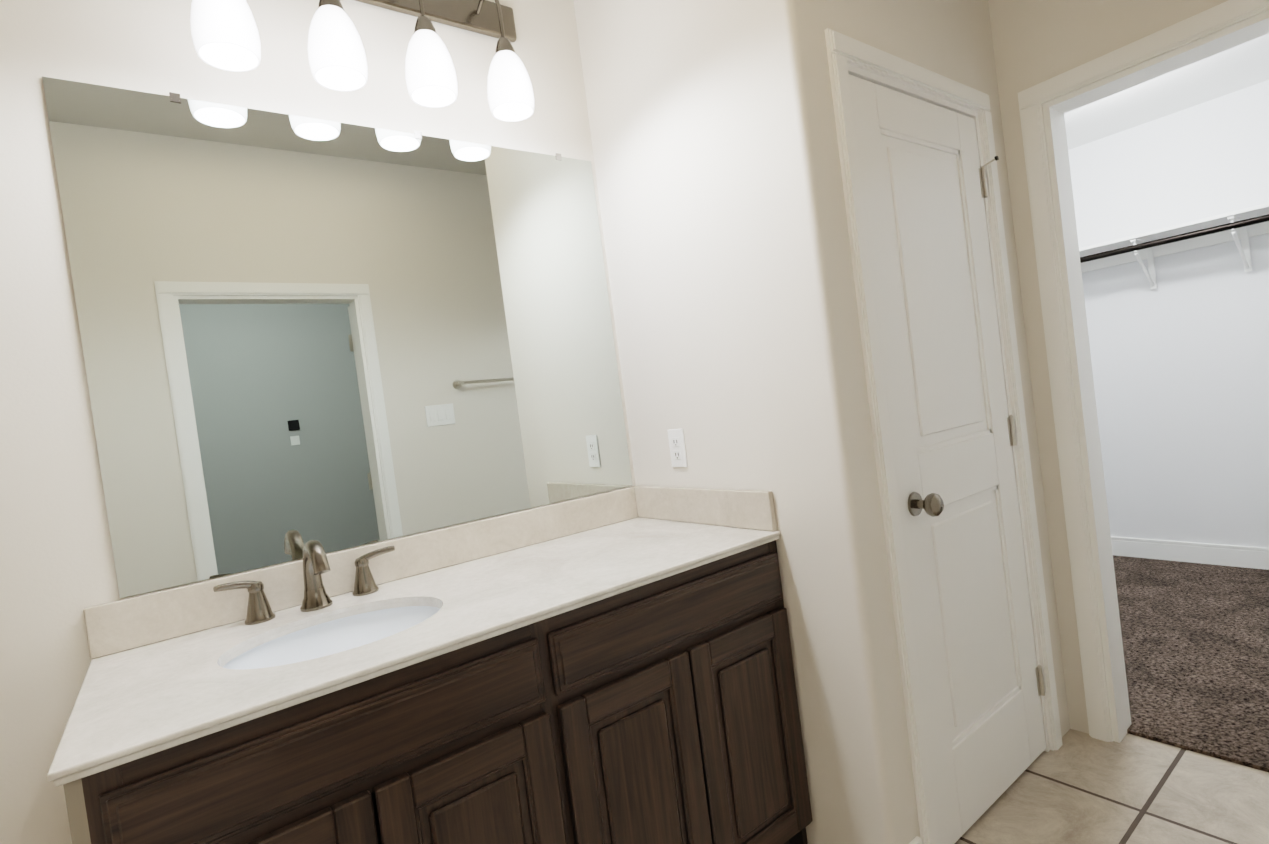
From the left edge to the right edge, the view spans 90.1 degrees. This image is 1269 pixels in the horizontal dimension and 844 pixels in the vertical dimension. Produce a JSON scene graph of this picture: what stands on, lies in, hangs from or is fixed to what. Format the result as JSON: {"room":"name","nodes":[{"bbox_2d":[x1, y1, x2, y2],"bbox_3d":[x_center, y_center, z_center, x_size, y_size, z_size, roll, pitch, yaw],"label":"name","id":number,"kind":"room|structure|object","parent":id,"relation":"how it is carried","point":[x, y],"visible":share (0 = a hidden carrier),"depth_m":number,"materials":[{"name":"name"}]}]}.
{"room":"bathroom","nodes":[
{"label":"bathroom","id":0,"kind":"room"},
{"bbox_2d":[0,0,635,843],"bbox_3d":[-1.229,-0.006,1.317,3.133,2.780,0.127,-8,2,-37],"label":"wall","id":1,"kind":"structure","parent":0,"point":[296,332],"depth_m":1.51,"materials":[{"name":"white paint"}]},
{"bbox_2d":[169,92,180,102],"bbox_3d":[-1.037,-0.733,1.429,0.020,0.020,0.002,-8,2,-37],"label":"mirror clip","id":2,"kind":"object","parent":1,"relation":"attached to","point":[174,97],"depth_m":1.43,"materials":[{"name":"silver metal"}]},
{"bbox_2d":[190,0,533,121],"bbox_3d":[-0.661,-1.024,1.602,0.920,0.400,0.218,-8,2,-37],"label":"sconce","id":3,"kind":"object","parent":1,"relation":"attached to","point":[225,34],"visible":1,"depth_m":1.58,"materials":[{"name":"white glass"}]},
{"bbox_2d":[414,131,421,138],"bbox_3d":[-0.600,-0.796,1.757,0.020,0.020,0.002,-8,2,-37],"label":"mirror clip","id":4,"kind":"object","parent":1,"relation":"attached to","point":[418,135],"depth_m":1.76,"materials":[{"name":"silver metal"}]},
{"bbox_2d":[555,153,561,159],"bbox_3d":[-0.242,-0.849,2.025,0.020,0.020,0.002,-8,2,-37],"label":"mirror clip","id":5,"kind":"object","parent":1,"relation":"attached to","point":[558,156],"depth_m":2.02,"materials":[{"name":"silver metal"}]},
{"bbox_2d":[574,0,919,843],"bbox_3d":[0.249,-0.208,1.835,0.120,2.780,0.833,-8,2,-37],"label":"wall","id":6,"kind":"structure","parent":0,"point":[718,174],"depth_m":1.62,"materials":[{"name":"white paint"}]},
{"bbox_2d":[83,486,776,659],"bbox_3d":[-0.375,0.332,1.476,1.421,0.104,0.603,-8,2,-37],"label":"backsplash","id":7,"kind":"structure","parent":6,"relation":"attached to","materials":[{"name":"stone"}]},
{"bbox_2d":[667,429,687,466],"bbox_3d":[0.131,0.080,1.940,0.008,0.118,0.072,-8,2,-37],"label":"outlet","id":8,"kind":"object","parent":6,"relation":"attached to","point":[677,448],"visible":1,"depth_m":1.94,"materials":[{"name":"white plastic"}]},
{"bbox_2d":[820,0,1069,837],"bbox_3d":[0.881,-0.290,1.863,0.937,2.780,0.120,-8,2,-37],"label":"wall","id":9,"kind":"structure","parent":0,"point":[951,39],"depth_m":1.96,"materials":[{"name":"white paint"}]},
{"bbox_2d":[909,836,921,843],"bbox_3d":[-0.058,1.193,0.876,3.950,0.125,1.850,-8,2,-37],"label":"baseboard","id":10,"kind":"structure","parent":9,"relation":"attached to","point":[916,840],"depth_m":1.54,"materials":[{"name":"white paint"}]},
{"bbox_2d":[824,28,1062,843],"bbox_3d":[0.883,0.054,1.841,0.828,2.099,0.154,-8,2,-37],"label":"door frame","id":11,"kind":"structure","parent":9,"relation":"attached to","point":[847,55],"depth_m":1.57,"materials":[{"name":"white paint"}]},
{"bbox_2d":[849,74,1045,843],"bbox_3d":[0.940,0.085,1.787,0.683,2.002,0.105,-8,2,-37],"label":"room door","id":12,"kind":"structure","parent":9,"relation":"in","point":[925,194],"depth_m":1.77,"materials":[{"name":"white paint"}]},
{"bbox_2d":[988,0,1227,733],"bbox_3d":[1.263,-0.347,2.229,0.120,2.780,2.520,-8,2,-37],"label":"wall","id":13,"kind":"structure","parent":0,"point":[1035,42],"depth_m":2.05,"materials":[{"name":"white paint"}]},
{"bbox_2d":[1018,0,1268,742],"bbox_3d":[1.663,-0.044,1.756,0.154,2.099,0.838,-8,2,-37],"label":"door frame","id":14,"kind":"structure","parent":13,"relation":"attached to","point":[1045,106],"depth_m":2.01,"materials":[{"name":"white paint"}]},
{"bbox_2d":[955,729,1268,843],"bbox_3d":[-0.064,1.287,0.864,4.145,0.060,2.090,-8,2,-37],"label":"floor","id":15,"kind":"structure","parent":0,"point":[1077,787],"depth_m":1.76,"materials":[{"name":"beige tile"}]},
{"bbox_2d":[50,534,812,843],"bbox_3d":[-0.303,0.835,1.487,1.408,0.868,0.614,-8,2,-37],"label":"bathroom vanity","id":16,"kind":"object","parent":15,"relation":"on","point":[614,666],"depth_m":1.21,"materials":[{"name":"brown wood"}]},
{"bbox_2d":[46,514,779,780],"bbox_3d":[-0.364,0.395,1.474,1.420,0.022,0.613,-8,2,-37],"label":"countertop","id":17,"kind":"structure","parent":16,"relation":"on","point":[145,694],"depth_m":1.32,"materials":[{"name":"white stone"}]},
{"bbox_2d":[213,539,395,625],"bbox_3d":[-0.720,0.346,1.431,0.382,0.165,0.196,-8,2,-37],"label":"faucet","id":18,"kind":"object","parent":17,"relation":"on","point":[316,605],"depth_m":1.45,"materials":[{"name":"silver metal"}]},
{"bbox_2d":[1064,33,1268,149],"bbox_3d":[2.027,-1.560,2.879,2.150,0.080,2.520,-8,2,-37],"label":"ceiling","id":19,"kind":"structure","parent":0,"point":[1234,69],"depth_m":3.08,"materials":[{"name":"white paint"}]},
{"bbox_2d":[1068,80,1268,547],"bbox_3d":[2.993,-0.429,3.514,0.120,2.440,2.520,-8,2,-37],"label":"wall","id":20,"kind":"structure","parent":0,"point":[1180,360],"depth_m":3.43,"materials":[{"name":"white paint"}]},
{"bbox_2d":[1079,203,1268,288],"bbox_3d":[2.768,-0.859,3.378,0.300,0.278,2.278,-8,2,-37],"label":"shelf","id":21,"kind":"object","parent":20,"relation":"attached to","point":[1244,225],"visible":0.73,"depth_m":3.28,"materials":[{"name":"white paint"}]},
{"bbox_2d":[1111,536,1268,569],"bbox_3d":[3.086,0.727,3.501,0.016,0.125,2.280,-8,2,-37],"label":"baseboard","id":22,"kind":"structure","parent":20,"relation":"attached to","point":[1228,555],"depth_m":3.48,"materials":[{"name":"white paint"}]},
{"bbox_2d":[1113,555,1268,771],"bbox_3d":[2.327,0.925,2.926,2.195,0.072,2.520,-8,2,-37],"label":"floor","id":23,"kind":"structure","parent":0,"point":[1195,639],"depth_m":2.49,"materials":[{"name":"brown carpet"}]}
]}

